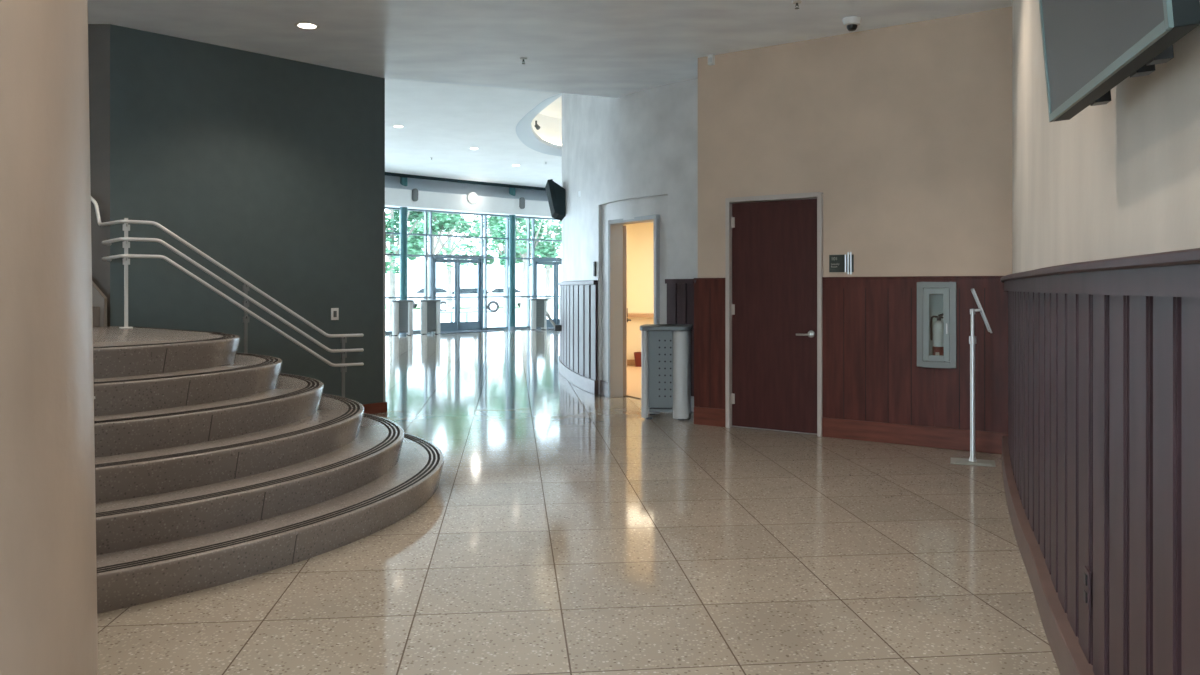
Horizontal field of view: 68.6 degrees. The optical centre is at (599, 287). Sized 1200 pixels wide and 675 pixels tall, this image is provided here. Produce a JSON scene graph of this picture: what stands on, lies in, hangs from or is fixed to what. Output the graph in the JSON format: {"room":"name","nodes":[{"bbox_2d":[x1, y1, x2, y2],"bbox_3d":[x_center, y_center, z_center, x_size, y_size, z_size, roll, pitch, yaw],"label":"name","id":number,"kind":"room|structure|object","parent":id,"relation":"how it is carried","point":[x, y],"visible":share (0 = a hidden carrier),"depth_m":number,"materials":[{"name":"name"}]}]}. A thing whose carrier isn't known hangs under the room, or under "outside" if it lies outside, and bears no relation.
{"room":"lobby","nodes":[
{"label":"lobby","id":0,"kind":"room"},
{"bbox_2d":[88,24,109,325],"bbox_3d":[-5.738,-0.470,7.745,2.931,3.660,0.220,0,0,-1],"label":"wall","id":1,"kind":"structure","parent":0,"point":[98,34],"depth_m":7.67,"materials":[{"name":"grey paint"}]},
{"bbox_2d":[110,24,384,403],"bbox_3d":[-3.394,-0.470,8.736,0.220,3.660,2.751,0,0,44],"label":"wall","id":2,"kind":"structure","parent":0,"point":[272,168],"depth_m":8.57,"materials":[{"name":"paint"}]},
{"bbox_2d":[331,308,338,319],"bbox_3d":[-2.774,0.272,9.211,0.014,0.125,0.085,0,0,44],"label":"switch plate","id":3,"kind":"object","parent":2,"relation":"attached to","point":[334,311],"visible":1,"depth_m":9.21,"materials":[{"name":"white plastic"}]},
{"bbox_2d":[362,402,386,413],"bbox_3d":[-2.658,1.305,9.326,0.020,0.110,0.920,0,0,44],"label":"baseboard","id":4,"kind":"structure","parent":2,"relation":"attached to","point":[381,407],"depth_m":9.54,"materials":[{"name":"red wood"}]},
{"bbox_2d":[383,211,385,401],"bbox_3d":[-2.363,0.205,9.643,0.006,2.090,0.026,0,0,44],"label":"trim","id":5,"kind":"structure","parent":2,"relation":"attached to","point":[384,212],"depth_m":9.64,"materials":[{"name":"grey paint"}]},
{"bbox_2d":[385,188,551,217],"bbox_3d":[-5.335,-2.640,25.637,25.347,0.500,2.054,0,0,-43],"label":"trim","id":6,"kind":"structure","parent":0,"point":[394,198],"depth_m":27.22,"materials":[{"name":"white paint"}]},
{"bbox_2d":[412,188,417,200],"bbox_3d":[-5.461,-2.749,25.987,0.180,0.380,0.075,0,0,-45],"label":"wall speaker","id":7,"kind":"object","parent":6,"relation":"attached to","point":[414,191],"visible":1,"depth_m":25.95,"materials":[{"name":"grey"}]},
{"bbox_2d":[414,189,417,199],"bbox_3d":[-5.437,-2.749,25.962,0.140,0.320,0.004,0,0,-45],"label":"speaker grille","id":8,"kind":"object","parent":7,"relation":"attached to","point":[415,190],"depth_m":25.97,"materials":[{"name":"grey metal"}]},
{"bbox_2d":[467,192,477,203],"bbox_3d":[-3.953,-2.805,27.394,0.380,0.380,0.100,0,0,-42],"label":"round wall lamp","id":9,"kind":"object","parent":6,"relation":"attached to","point":[472,197],"visible":1,"depth_m":27.35,"materials":[{"name":"silver metal"}]},
{"bbox_2d":[469,193,475,202],"bbox_3d":[-3.941,-2.805,27.380,0.290,0.290,0.034,0,0,-42],"label":"diffuser","id":10,"kind":"object","parent":9,"relation":"attached to","point":[472,196],"depth_m":27.35,"materials":[{"name":"white"}]},
{"bbox_2d":[519,197,524,208],"bbox_3d":[-2.535,-2.765,28.668,0.180,0.380,0.075,0,0,-40],"label":"wall speaker","id":11,"kind":"object","parent":6,"relation":"attached to","point":[522,199],"visible":1,"depth_m":28.63,"materials":[{"name":"grey"}]},
{"bbox_2d":[521,198,524,207],"bbox_3d":[-2.512,-2.765,28.641,0.140,0.320,0.004,0,0,-40],"label":"speaker grille","id":12,"kind":"object","parent":11,"relation":"attached to","point":[522,199],"depth_m":28.64,"materials":[{"name":"grey metal"}]},
{"bbox_2d":[385,78,561,187],"bbox_3d":[-3.000,-3.390,22.600,24.000,0.100,26.800,0,0,0],"label":"ceiling","id":13,"kind":"structure","parent":0,"point":[440,121],"depth_m":19.15,"materials":[{"name":"white paint"}]},
{"bbox_2d":[385,172,545,190],"bbox_3d":[-5.164,-3.315,25.413,25.108,0.130,1.494,0,0,-43],"label":"trim","id":14,"kind":"structure","parent":13,"relation":"attached to","point":[386,173],"depth_m":27.19,"materials":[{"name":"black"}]},
{"bbox_2d":[531,96,561,142],"bbox_3d":[2.299,-3.915,18.705,8.219,0.750,10.565,0,0,0],"label":"ceiling","id":15,"kind":"structure","parent":0,"point":[549,120],"depth_m":21.85,"materials":[{"name":"white paint"}]},
{"bbox_2d":[88,0,1011,97],"bbox_3d":[-2.050,-2.830,3.250,11.900,1.060,15.700,0,0,0],"label":"ceiling","id":16,"kind":"structure","parent":0,"point":[604,48],"depth_m":7.80,"materials":[{"name":"paint"}]},
{"bbox_2d":[294,22,319,29],"bbox_3d":[-2.570,-2.299,7.720,0.218,0.006,0.218,0,0,0],"label":"recessed light","id":17,"kind":"object","parent":16,"relation":"in","point":[304,25],"visible":1,"depth_m":7.70,"materials":[{"name":"white plastic"}]},
{"bbox_2d":[792,0,801,8],"bbox_3d":[1.584,-2.273,7.077,0.076,0.053,0.076,0,0,0],"label":"sprinkler","id":18,"kind":"object","parent":16,"relation":"attached to","point":[797,2],"visible":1,"depth_m":7.07,"materials":[{"name":"silver metal"}]},
{"bbox_2d":[843,16,860,30],"bbox_3d":[2.155,-2.248,7.524,0.156,0.104,0.156,0,0,0],"label":"dome camera","id":19,"kind":"object","parent":16,"relation":"attached to","point":[851,22],"visible":1,"depth_m":7.48,"materials":[{"name":"white plastic"}]},
{"bbox_2d":[97,327,1059,674],"bbox_3d":[-3.000,1.429,15.500,24.000,0.162,40.200,0,0,0],"label":"floor","id":20,"kind":"structure","parent":0,"point":[565,529],"depth_m":4.33,"materials":[{"name":"tile"}]},
{"bbox_2d":[0,0,97,674],"bbox_3d":[-2.364,-0.470,2.300,1.833,3.660,1.833,0,0,0],"label":"column","id":21,"kind":"structure","parent":20,"relation":"on","point":[48,567],"depth_m":2.33,"materials":[{"name":"beige paint"}]},
{"bbox_2d":[93,326,443,613],"bbox_3d":[-3.980,0.846,5.855,5.840,1.028,5.689,0,0,0],"label":"curved staircase","id":22,"kind":"structure","parent":20,"relation":"on","point":[215,465],"depth_m":4.74,"materials":[{"name":"stone"}]},
{"bbox_2d":[92,281,106,326],"bbox_3d":[-5.553,-0.718,6.924,2.595,2.100,1.348,0,0,0],"label":"flight","id":23,"kind":"object","parent":22,"relation":"on","point":[99,300],"visible":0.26,"depth_m":7.55,"materials":[{"name":"stone"}]},
{"bbox_2d":[91,196,363,396],"bbox_3d":[-3.344,0.175,7.711,2.520,2.371,0.629,0,0,-20],"label":"stair handrail","id":24,"kind":"object","parent":22,"relation":"attached to","point":[126,227],"visible":0.88,"depth_m":7.64,"materials":[{"name":"white metal"}]},
{"bbox_2d":[385,207,399,333],"bbox_3d":[-6.198,-0.515,26.153,0.666,3.750,0.110,0,0,-45],"label":"window","id":25,"kind":"structure","parent":20,"relation":"on","point":[387,332],"depth_m":26.25,"materials":[{"name":"silver metal"}]},
{"bbox_2d":[392,300,413,335],"bbox_3d":[-5.695,0.854,25.412,0.594,1.013,0.594,0,0,-8],"label":"litter bin","id":26,"kind":"object","parent":20,"relation":"on","point":[402,310],"visible":1,"depth_m":25.19,"materials":[{"name":"silver metal"}]},
{"bbox_2d":[399,177,406,333],"bbox_3d":[-5.822,-0.985,26.105,0.270,4.690,0.270,0,0,0],"label":"column","id":27,"kind":"structure","parent":20,"relation":"on","point":[403,180],"depth_m":26.00,"materials":[{"name":"teal metal"}]},
{"bbox_2d":[407,209,426,332],"bbox_3d":[-5.655,-0.515,26.687,0.858,3.750,0.110,0,0,-44],"label":"window","id":28,"kind":"structure","parent":20,"relation":"on","point":[424,211],"depth_m":26.94,"materials":[{"name":"silver metal"}]},
{"bbox_2d":[427,210,430,299],"bbox_3d":[-5.284,-0.515,27.047,0.175,3.750,0.110,0,0,-44],"label":"window","id":29,"kind":"structure","parent":20,"relation":"on","point":[429,211],"depth_m":27.06,"materials":[{"name":"silver metal"}]},
{"bbox_2d":[420,300,440,333],"bbox_3d":[-5.020,0.854,26.081,0.594,1.013,0.594,0,0,-8],"label":"litter bin","id":30,"kind":"object","parent":20,"relation":"on","point":[430,309],"visible":1,"depth_m":25.86,"materials":[{"name":"silver metal"}]},
{"bbox_2d":[431,256,482,331],"bbox_3d":[-4.480,0.188,27.737,1.874,2.345,0.210,0,0,-42],"label":"door","id":31,"kind":"structure","parent":20,"relation":"on","point":[456,325],"depth_m":27.77,"materials":[{"name":"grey metal"}]},
{"bbox_2d":[431,210,482,256],"bbox_3d":[-4.517,-1.688,27.751,1.909,1.405,0.111,0,0,-42],"label":"window","id":32,"kind":"structure","parent":31,"relation":"on","point":[481,215],"depth_m":27.88,"materials":[{"name":"silver metal"}]},
{"bbox_2d":[440,330,493,332],"bbox_3d":[-4.128,1.353,27.352,1.871,0.013,0.886,0,0,-42],"label":"entrance mat","id":33,"kind":"object","parent":20,"relation":"on","point":[467,331],"visible":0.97,"depth_m":27.23,"materials":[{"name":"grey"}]},
{"bbox_2d":[483,214,485,329],"bbox_3d":[-3.760,-0.515,28.442,0.140,3.750,0.110,0,0,-42],"label":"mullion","id":34,"kind":"structure","parent":20,"relation":"on","point":[484,215],"depth_m":28.44,"materials":[{"name":"silver metal"}]},
{"bbox_2d":[486,214,507,329],"bbox_3d":[-3.385,-0.515,28.772,0.858,3.750,0.110,0,0,-41],"label":"window","id":35,"kind":"structure","parent":20,"relation":"on","point":[506,216],"depth_m":28.85,"materials":[{"name":"silver metal"}]},
{"bbox_2d":[508,188,515,329],"bbox_3d":[-2.874,-0.985,28.822,0.270,4.690,0.270,0,0,0],"label":"column","id":36,"kind":"structure","parent":20,"relation":"on","point":[512,191],"depth_m":28.73,"materials":[{"name":"teal metal"}]},
{"bbox_2d":[508,216,528,328],"bbox_3d":[-2.735,-0.515,29.331,0.858,3.750,0.110,0,0,-40],"label":"window","id":37,"kind":"structure","parent":20,"relation":"on","point":[527,239],"depth_m":29.55,"materials":[{"name":"silver metal"}]},
{"bbox_2d":[529,217,533,327],"bbox_3d":[-2.332,-0.515,29.669,0.193,3.750,0.110,0,0,-39],"label":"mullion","id":38,"kind":"structure","parent":20,"relation":"on","point":[532,218],"depth_m":29.67,"materials":[{"name":"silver metal"}]},
{"bbox_2d":[529,299,547,329],"bbox_3d":[-2.009,0.854,28.795,0.594,1.013,0.594,0,0,-8],"label":"litter bin","id":39,"kind":"object","parent":20,"relation":"on","point":[538,307],"visible":0.99,"depth_m":28.57,"materials":[{"name":"silver metal"}]},
{"bbox_2d":[534,259,561,327],"bbox_3d":[-1.494,0.188,30.275,1.874,2.345,0.210,0,0,-38],"label":"door","id":40,"kind":"structure","parent":20,"relation":"on","point":[558,262],"depth_m":30.24,"materials":[{"name":"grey metal"}]},
{"bbox_2d":[534,217,561,258],"bbox_3d":[-1.516,-1.688,30.302,1.874,1.405,0.110,0,0,-38],"label":"window","id":41,"kind":"structure","parent":40,"relation":"on","point":[534,217],"depth_m":29.88,"materials":[{"name":"silver metal"}]},
{"bbox_2d":[634,352,640,366],"bbox_3d":[0.700,1.228,15.150,0.240,0.240,0.240,0,0,0],"label":"basket","id":42,"kind":"object","parent":20,"relation":"on","point":[637,355],"visible":0.54,"depth_m":15.06,"materials":[{"name":"red"}]},
{"bbox_2d":[627,313,653,364],"bbox_3d":[1.200,0.898,15.550,2.500,0.900,0.660,0,0,0],"label":"wall","id":43,"kind":"structure","parent":20,"relation":"on","point":[637,319],"depth_m":15.35,"materials":[{"name":"beige paint"}]},
{"bbox_2d":[628,313,653,316],"bbox_3d":[1.200,0.478,15.550,2.500,0.060,0.660,0,0,0],"label":"countertop","id":44,"kind":"structure","parent":43,"relation":"on","point":[629,314],"depth_m":15.22,"materials":[{"name":"beige laminate"}]},
{"bbox_2d":[640,324,692,419],"bbox_3d":[0.700,0.873,9.270,0.530,0.974,0.530,0,0,9],"label":"litter bin","id":45,"kind":"object","parent":20,"relation":"on","point":[665,348],"visible":1,"depth_m":9.09,"materials":[{"name":"silver metal"}]},
{"bbox_2d":[951,288,995,466],"bbox_3d":[2.905,0.681,6.860,0.320,1.357,0.272,0,0,22],"label":"sign stand","id":46,"kind":"object","parent":20,"relation":"on","point":[972,460],"visible":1,"depth_m":6.84,"materials":[{"name":"grey metal"}]},
{"bbox_2d":[623,224,629,312],"bbox_3d":[0.420,0.050,16.950,0.300,2.620,0.300,0,0,0],"label":"pier","id":47,"kind":"object","parent":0,"point":[626,225],"visible":0.07,"depth_m":16.80,"materials":[{"name":"beige paint"}]},
{"bbox_2d":[562,78,697,411],"bbox_3d":[1.803,-1.490,17.317,5.058,5.700,14.617,0,0,24],"label":"wall","id":48,"kind":"structure","parent":0,"point":[629,156],"depth_m":10.51,"materials":[{"name":"grey paint"}]},
{"bbox_2d":[516,93,561,156],"bbox_3d":[2.299,-3.447,18.705,8.259,0.225,10.605,0,0,0],"label":"trim","id":49,"kind":"structure","parent":48,"relation":"attached to","point":[525,132],"depth_m":19.55,"materials":[{"name":"white paint"}]},
{"bbox_2d":[542,138,561,145],"bbox_3d":[2.299,-3.595,18.705,7.999,0.090,10.345,0,0,0],"label":"light","id":50,"kind":"object","parent":48,"relation":"attached to","point":[556,143],"visible":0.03,"depth_m":21.95,"materials":[{"name":"white"}]},
{"bbox_2d":[545,179,564,220],"bbox_3d":[-0.721,-1.395,14.079,0.274,0.569,1.000,0,0,-6],"label":"display","id":51,"kind":"object","parent":48,"relation":"attached to","point":[555,193],"visible":1,"depth_m":13.62,"materials":[{"name":"grey plastic"}]},
{"bbox_2d":[558,355,597,393],"bbox_3d":[-0.437,1.270,14.946,0.537,0.180,7.445,0,0,-2],"label":"baseboard","id":52,"kind":"structure","parent":48,"relation":"attached to","point":[584,383],"depth_m":12.00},
{"bbox_2d":[558,280,597,285],"bbox_3d":[-0.442,-0.070,14.955,0.538,0.060,7.428,0,0,-2],"label":"trim","id":53,"kind":"structure","parent":48,"relation":"attached to","point":[584,282],"depth_m":11.85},
{"bbox_2d":[560,285,597,379],"bbox_3d":[-0.432,0.575,14.956,0.509,1.230,7.416,0,0,-2],"label":"wainscot","id":54,"kind":"structure","parent":48,"relation":"attached to","point":[578,303],"depth_m":11.97,"materials":[{"name":"black wood"}]},
{"bbox_2d":[545,312,560,330],"bbox_3d":[-0.751,0.539,14.103,0.258,0.302,0.080,0,0,-6],"label":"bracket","id":55,"kind":"object","parent":54,"relation":"attached to","point":[557,327],"visible":1,"depth_m":14.08,"materials":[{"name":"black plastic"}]},
{"bbox_2d":[593,262,595,275],"bbox_3d":[-0.070,-0.245,11.358,0.026,0.190,0.050,0,0,-19],"label":"card reader","id":56,"kind":"object","parent":48,"relation":"attached to","point":[594,263],"visible":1,"depth_m":11.34,"materials":[{"name":"grey"}]},
{"bbox_2d":[600,380,607,396],"bbox_3d":[0.070,1.270,11.105,0.026,0.180,0.328,0,0,-20],"label":"baseboard","id":57,"kind":"structure","parent":48,"relation":"attached to","point":[603,384],"depth_m":11.11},
{"bbox_2d":[608,215,659,397],"bbox_3d":[0.360,0.258,10.949,0.519,2.204,1.850,0,0,-13],"label":"door frame","id":58,"kind":"structure","parent":48,"relation":"in","point":[617,233],"depth_m":10.92,"materials":[{"name":"grey paint"}]},
{"bbox_2d":[665,279,693,283],"bbox_3d":[0.888,-0.075,9.779,0.397,0.050,0.054,0,0,44],"label":"trim","id":59,"kind":"structure","parent":48,"relation":"attached to","point":[667,281],"depth_m":9.77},
{"bbox_2d":[667,283,693,395],"bbox_3d":[0.902,0.570,9.793,0.395,1.240,0.032,0,0,44],"label":"wainscot","id":60,"kind":"structure","parent":48,"relation":"attached to","point":[680,297],"depth_m":9.75,"materials":[{"name":"black wood"}]},
{"bbox_2d":[630,223,653,312],"bbox_3d":[1.573,0.050,13.614,3.726,2.620,6.868,0,0,0],"label":"wall","id":61,"kind":"structure","parent":0,"point":[641,234],"depth_m":17.02,"materials":[{"name":"beige paint"}]},
{"bbox_2d":[698,6,1011,277],"bbox_3d":[2.287,-0.470,8.036,3.026,3.660,0.200,0,0,34],"label":"wall","id":62,"kind":"structure","parent":0,"point":[904,131],"depth_m":7.79,"materials":[{"name":"beige paint"}]},
{"bbox_2d":[694,288,724,408],"bbox_3d":[1.095,0.595,8.710,0.356,1.190,0.028,0,0,34],"label":"wainscot","id":63,"kind":"structure","parent":62,"relation":"attached to","point":[709,303],"depth_m":8.70,"materials":[{"name":"brown wood"}]},
{"bbox_2d":[694,407,724,426],"bbox_3d":[1.090,1.272,8.703,0.356,0.175,0.034,0,0,34],"label":"baseboard","id":64,"kind":"structure","parent":62,"relation":"attached to","point":[702,415],"depth_m":8.69,"materials":[{"name":"red wood"}]},
{"bbox_2d":[694,280,724,287],"bbox_3d":[1.092,-0.040,8.706,0.356,0.080,0.026,0,0,34],"label":"trim","id":65,"kind":"structure","parent":62,"relation":"attached to","point":[699,283],"depth_m":8.70,"materials":[{"name":"brown wood"}]},
{"bbox_2d":[694,278,724,279],"bbox_3d":[1.090,-0.090,8.703,0.356,0.020,0.034,0,0,34],"label":"trim","id":66,"kind":"structure","parent":62,"relation":"attached to","point":[694,278],"depth_m":8.69,"materials":[{"name":"brown wood"}]},
{"bbox_2d":[708,54,714,65],"bbox_3d":[1.097,-2.256,8.686,0.060,0.110,0.055,0,0,34],"label":"sensor","id":67,"kind":"object","parent":62,"relation":"attached to","point":[711,58],"visible":1,"depth_m":8.66,"materials":[{"name":"white plastic"}]},
{"bbox_2d":[725,192,822,436],"bbox_3d":[1.665,0.242,8.371,0.968,2.243,0.190,0,0,34],"label":"door","id":68,"kind":"structure","parent":62,"relation":"in","point":[774,243],"depth_m":8.36,"materials":[{"name":"red wood"}]},
{"bbox_2d":[829,252,853,273],"bbox_3d":[2.183,-0.222,7.965,0.222,0.198,0.020,0,0,34],"label":"room sign","id":69,"kind":"object","parent":62,"relation":"attached to","point":[837,263],"visible":1,"depth_m":7.96,"materials":[{"name":"grey"}]},
{"bbox_2d":[822,276,1002,278],"bbox_3d":[2.695,-0.090,7.619,1.582,0.020,0.034,0,0,34],"label":"trim","id":70,"kind":"structure","parent":62,"relation":"attached to","point":[902,277],"depth_m":7.57,"materials":[{"name":"brown wood"}]},
{"bbox_2d":[822,278,1003,287],"bbox_3d":[2.697,-0.040,7.622,1.582,0.080,0.026,0,0,34],"label":"trim","id":71,"kind":"structure","parent":62,"relation":"attached to","point":[961,282],"depth_m":7.66,"materials":[{"name":"brown wood"}]},
{"bbox_2d":[822,418,1007,453],"bbox_3d":[2.695,1.272,7.619,1.582,0.175,0.034,0,0,34],"label":"baseboard","id":72,"kind":"structure","parent":62,"relation":"attached to","point":[915,435],"depth_m":7.60,"materials":[{"name":"red wood"}]},
{"bbox_2d":[822,288,1007,432],"bbox_3d":[2.700,0.595,7.626,1.582,1.190,0.028,0,0,34],"label":"wainscot","id":73,"kind":"structure","parent":62,"relation":"attached to","point":[870,371],"depth_m":7.65,"materials":[{"name":"brown wood"}]},
{"bbox_2d":[917,282,956,368],"bbox_3d":[2.900,0.312,7.542,0.324,0.733,0.183,0,0,34],"label":"fire extinguisher cabinet","id":74,"kind":"object","parent":62,"relation":"attached to","point":[933,298],"visible":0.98,"depth_m":7.50,"materials":[{"name":"silver metal"}]},
{"bbox_2d":[930,314,943,361],"bbox_3d":[2.911,0.428,7.546,0.104,0.446,0.120,0,0,-19],"label":"fire extinguisher","id":75,"kind":"object","parent":74,"relation":"in","point":[938,333],"visible":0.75,"depth_m":7.52,"materials":[{"name":"silver metal"}]},
{"bbox_2d":[1012,0,1199,273],"bbox_3d":[1.623,-0.470,1.657,0.793,3.660,11.586,0,0,15],"label":"wall","id":76,"kind":"structure","parent":0,"point":[1120,177],"depth_m":2.75,"materials":[{"name":"beige paint"}]},
{"bbox_2d":[1002,436,1094,674],"bbox_3d":[1.512,1.285,1.686,0.716,0.150,11.612,0,0,15],"label":"baseboard","id":77,"kind":"structure","parent":76,"relation":"attached to","point":[1070,659],"depth_m":3.62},
{"bbox_2d":[1001,248,1199,281],"bbox_3d":[1.508,-0.065,1.687,0.729,0.030,11.616,0,0,15],"label":"trim","id":78,"kind":"structure","parent":76,"relation":"attached to","point":[1188,256],"depth_m":2.26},
{"bbox_2d":[1004,264,1199,297],"bbox_3d":[1.517,-0.015,1.685,0.697,0.070,11.608,0,0,15],"label":"trim","id":79,"kind":"structure","parent":76,"relation":"attached to","point":[1176,280],"depth_m":2.34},
{"bbox_2d":[1008,291,1199,674],"bbox_3d":[1.536,0.625,1.680,0.675,1.210,11.597,0,0,15],"label":"wainscot","id":80,"kind":"structure","parent":76,"relation":"attached to","point":[1104,390],"depth_m":2.54,"materials":[{"name":"black wood"}]},
{"bbox_2d":[1083,566,1090,609],"bbox_3d":[1.567,0.966,2.834,0.013,0.120,0.075,0,0,18],"label":"wall outlet","id":81,"kind":"object","parent":80,"relation":"attached to","point":[1087,574],"visible":1,"depth_m":2.81,"materials":[{"name":"black plastic"}]},
{"bbox_2d":[1083,572,1086,585],"bbox_3d":[1.564,0.938,2.836,0.006,0.034,0.034,0,0,18],"label":"socket","id":82,"kind":"object","parent":81,"relation":"attached to","point":[1085,573],"depth_m":2.83,"materials":[{"name":"black plastic"}]},
{"bbox_2d":[1083,590,1086,602],"bbox_3d":[1.564,0.994,2.836,0.006,0.034,0.034,0,0,18],"label":"socket","id":83,"kind":"object","parent":81,"relation":"attached to","point":[1084,591],"depth_m":2.83,"materials":[{"name":"black plastic"}]},
{"bbox_2d":[1039,0,1199,121],"bbox_3d":[1.282,-0.830,2.231,0.146,0.633,1.026,0,0,15],"label":"wall display","id":84,"kind":"object","parent":76,"relation":"attached to","point":[1090,47],"visible":1,"depth_m":2.20,"materials":[{"name":"black"}]},
{"bbox_3d":[-5.174,-3.540,25.438,19.463,0.200,18.160,0,0,0],"label":"roof edge","id":85,"kind":"structure","parent":0,"visible":0},
{"bbox_2d":[385,175,547,200],"bbox_3d":[-5.445,-3.170,25.779,25.487,0.540,2.354,0,0,-43],"label":"trim","id":86,"kind":"structure","parent":85,"relation":"attached to","point":[390,181],"depth_m":27.64,"materials":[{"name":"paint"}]},
{"label":"outside","id":87,"kind":"structure","parent":0,"visible":0},
{"bbox_2d":[386,297,559,330],"bbox_3d":[-15.000,1.470,76.950,150.000,0.180,126.100,0,0,0],"label":"ground","id":88,"kind":"structure","parent":87,"point":[496,319],"depth_m":39.82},
{"bbox_2d":[386,209,428,324],"bbox_3d":[-7.652,-1.605,32.970,2.862,5.980,3.291,0,0,0],"label":"street tree","id":89,"kind":"object","parent":88,"relation":"on","point":[416,216],"visible":0.3,"depth_m":32.84,"materials":[{"name":"green plant"}]},
{"bbox_2d":[396,287,453,308],"bbox_3d":[-11.069,0.655,58.000,4.493,1.450,1.780,0,0,-6],"label":"parked car","id":90,"kind":"object","parent":88,"relation":"on","point":[439,290],"visible":0.2,"depth_m":57.09,"materials":[{"name":"white paint"}]},
{"bbox_2d":[407,212,468,319],"bbox_3d":[-7.094,-1.515,37.901,2.918,5.825,2.569,0,0,0],"label":"street tree","id":91,"kind":"object","parent":88,"relation":"on","point":[445,220],"visible":0.48,"depth_m":37.40,"materials":[{"name":"green plant"}]},
{"bbox_2d":[407,213,479,314],"bbox_3d":[-7.892,-2.412,45.072,4.422,7.593,4.391,0,0,0],"label":"street tree","id":92,"kind":"object","parent":88,"relation":"on","point":[449,250],"visible":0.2,"depth_m":44.87,"materials":[{"name":"green plant"}]},
{"bbox_2d":[440,311,471,321],"bbox_3d":[-5.729,1.135,33.500,1.700,0.490,0.450,0,0,-11],"label":"garden bench","id":93,"kind":"object","parent":88,"relation":"on","point":[465,312],"visible":0.49,"depth_m":33.40,"materials":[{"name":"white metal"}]},
{"bbox_2d":[436,287,502,312],"bbox_3d":[-7.496,0.655,50.001,4.493,1.450,1.780,0,0,-9],"label":"parked car","id":94,"kind":"object","parent":88,"relation":"on","point":[493,304],"visible":0.51,"depth_m":49.20,"materials":[{"name":"white paint"}]},
{"bbox_2d":[451,310,490,321],"bbox_3d":[-5.155,1.135,34.500,1.700,0.490,0.450,0,0,-11],"label":"garden bench","id":95,"kind":"object","parent":88,"relation":"on","point":[483,310],"visible":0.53,"depth_m":34.19,"materials":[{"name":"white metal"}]},
{"bbox_2d":[386,303,559,308],"bbox_3d":[-15.000,1.349,66.500,90.000,0.059,17.000,0,0,0],"label":"lawn","id":96,"kind":"structure","parent":88,"relation":"on","point":[418,305],"depth_m":59.57,"materials":[{"name":"green plant"}]},
{"bbox_2d":[483,287,531,307],"bbox_3d":[-6.610,0.655,60.001,4.493,1.450,1.780,0,0,-11],"label":"parked car","id":97,"kind":"object","parent":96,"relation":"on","point":[496,290],"visible":0.09,"depth_m":59.17,"materials":[{"name":"white paint"}]},
{"bbox_2d":[442,214,504,309],"bbox_3d":[-8.025,-2.596,55.144,4.450,7.965,4.698,0,0,37],"label":"street tree","id":98,"kind":"object","parent":88,"relation":"on","point":[476,245],"visible":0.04,"depth_m":54.96,"materials":[{"name":"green plant"}]},
{"bbox_2d":[483,216,519,313],"bbox_3d":[-4.992,-1.823,47.028,2.755,6.417,2.668,0,0,0],"label":"street tree","id":99,"kind":"object","parent":88,"relation":"on","point":[492,220],"visible":0.27,"depth_m":46.73,"materials":[{"name":"green plant"}]},
{"bbox_2d":[490,217,561,317],"bbox_3d":[-3.469,-1.741,39.847,3.104,6.258,2.714,0,0,31],"label":"street tree","id":100,"kind":"object","parent":88,"relation":"on","point":[546,251],"visible":0.45,"depth_m":39.90,"materials":[{"name":"green plant"}]},
{"bbox_2d":[518,218,561,315],"bbox_3d":[-2.639,-1.679,42.802,3.419,6.128,3.454,0,0,0],"label":"street tree","id":101,"kind":"object","parent":88,"relation":"on","point":[556,229],"visible":0.15,"depth_m":42.54,"materials":[{"name":"green plant"}]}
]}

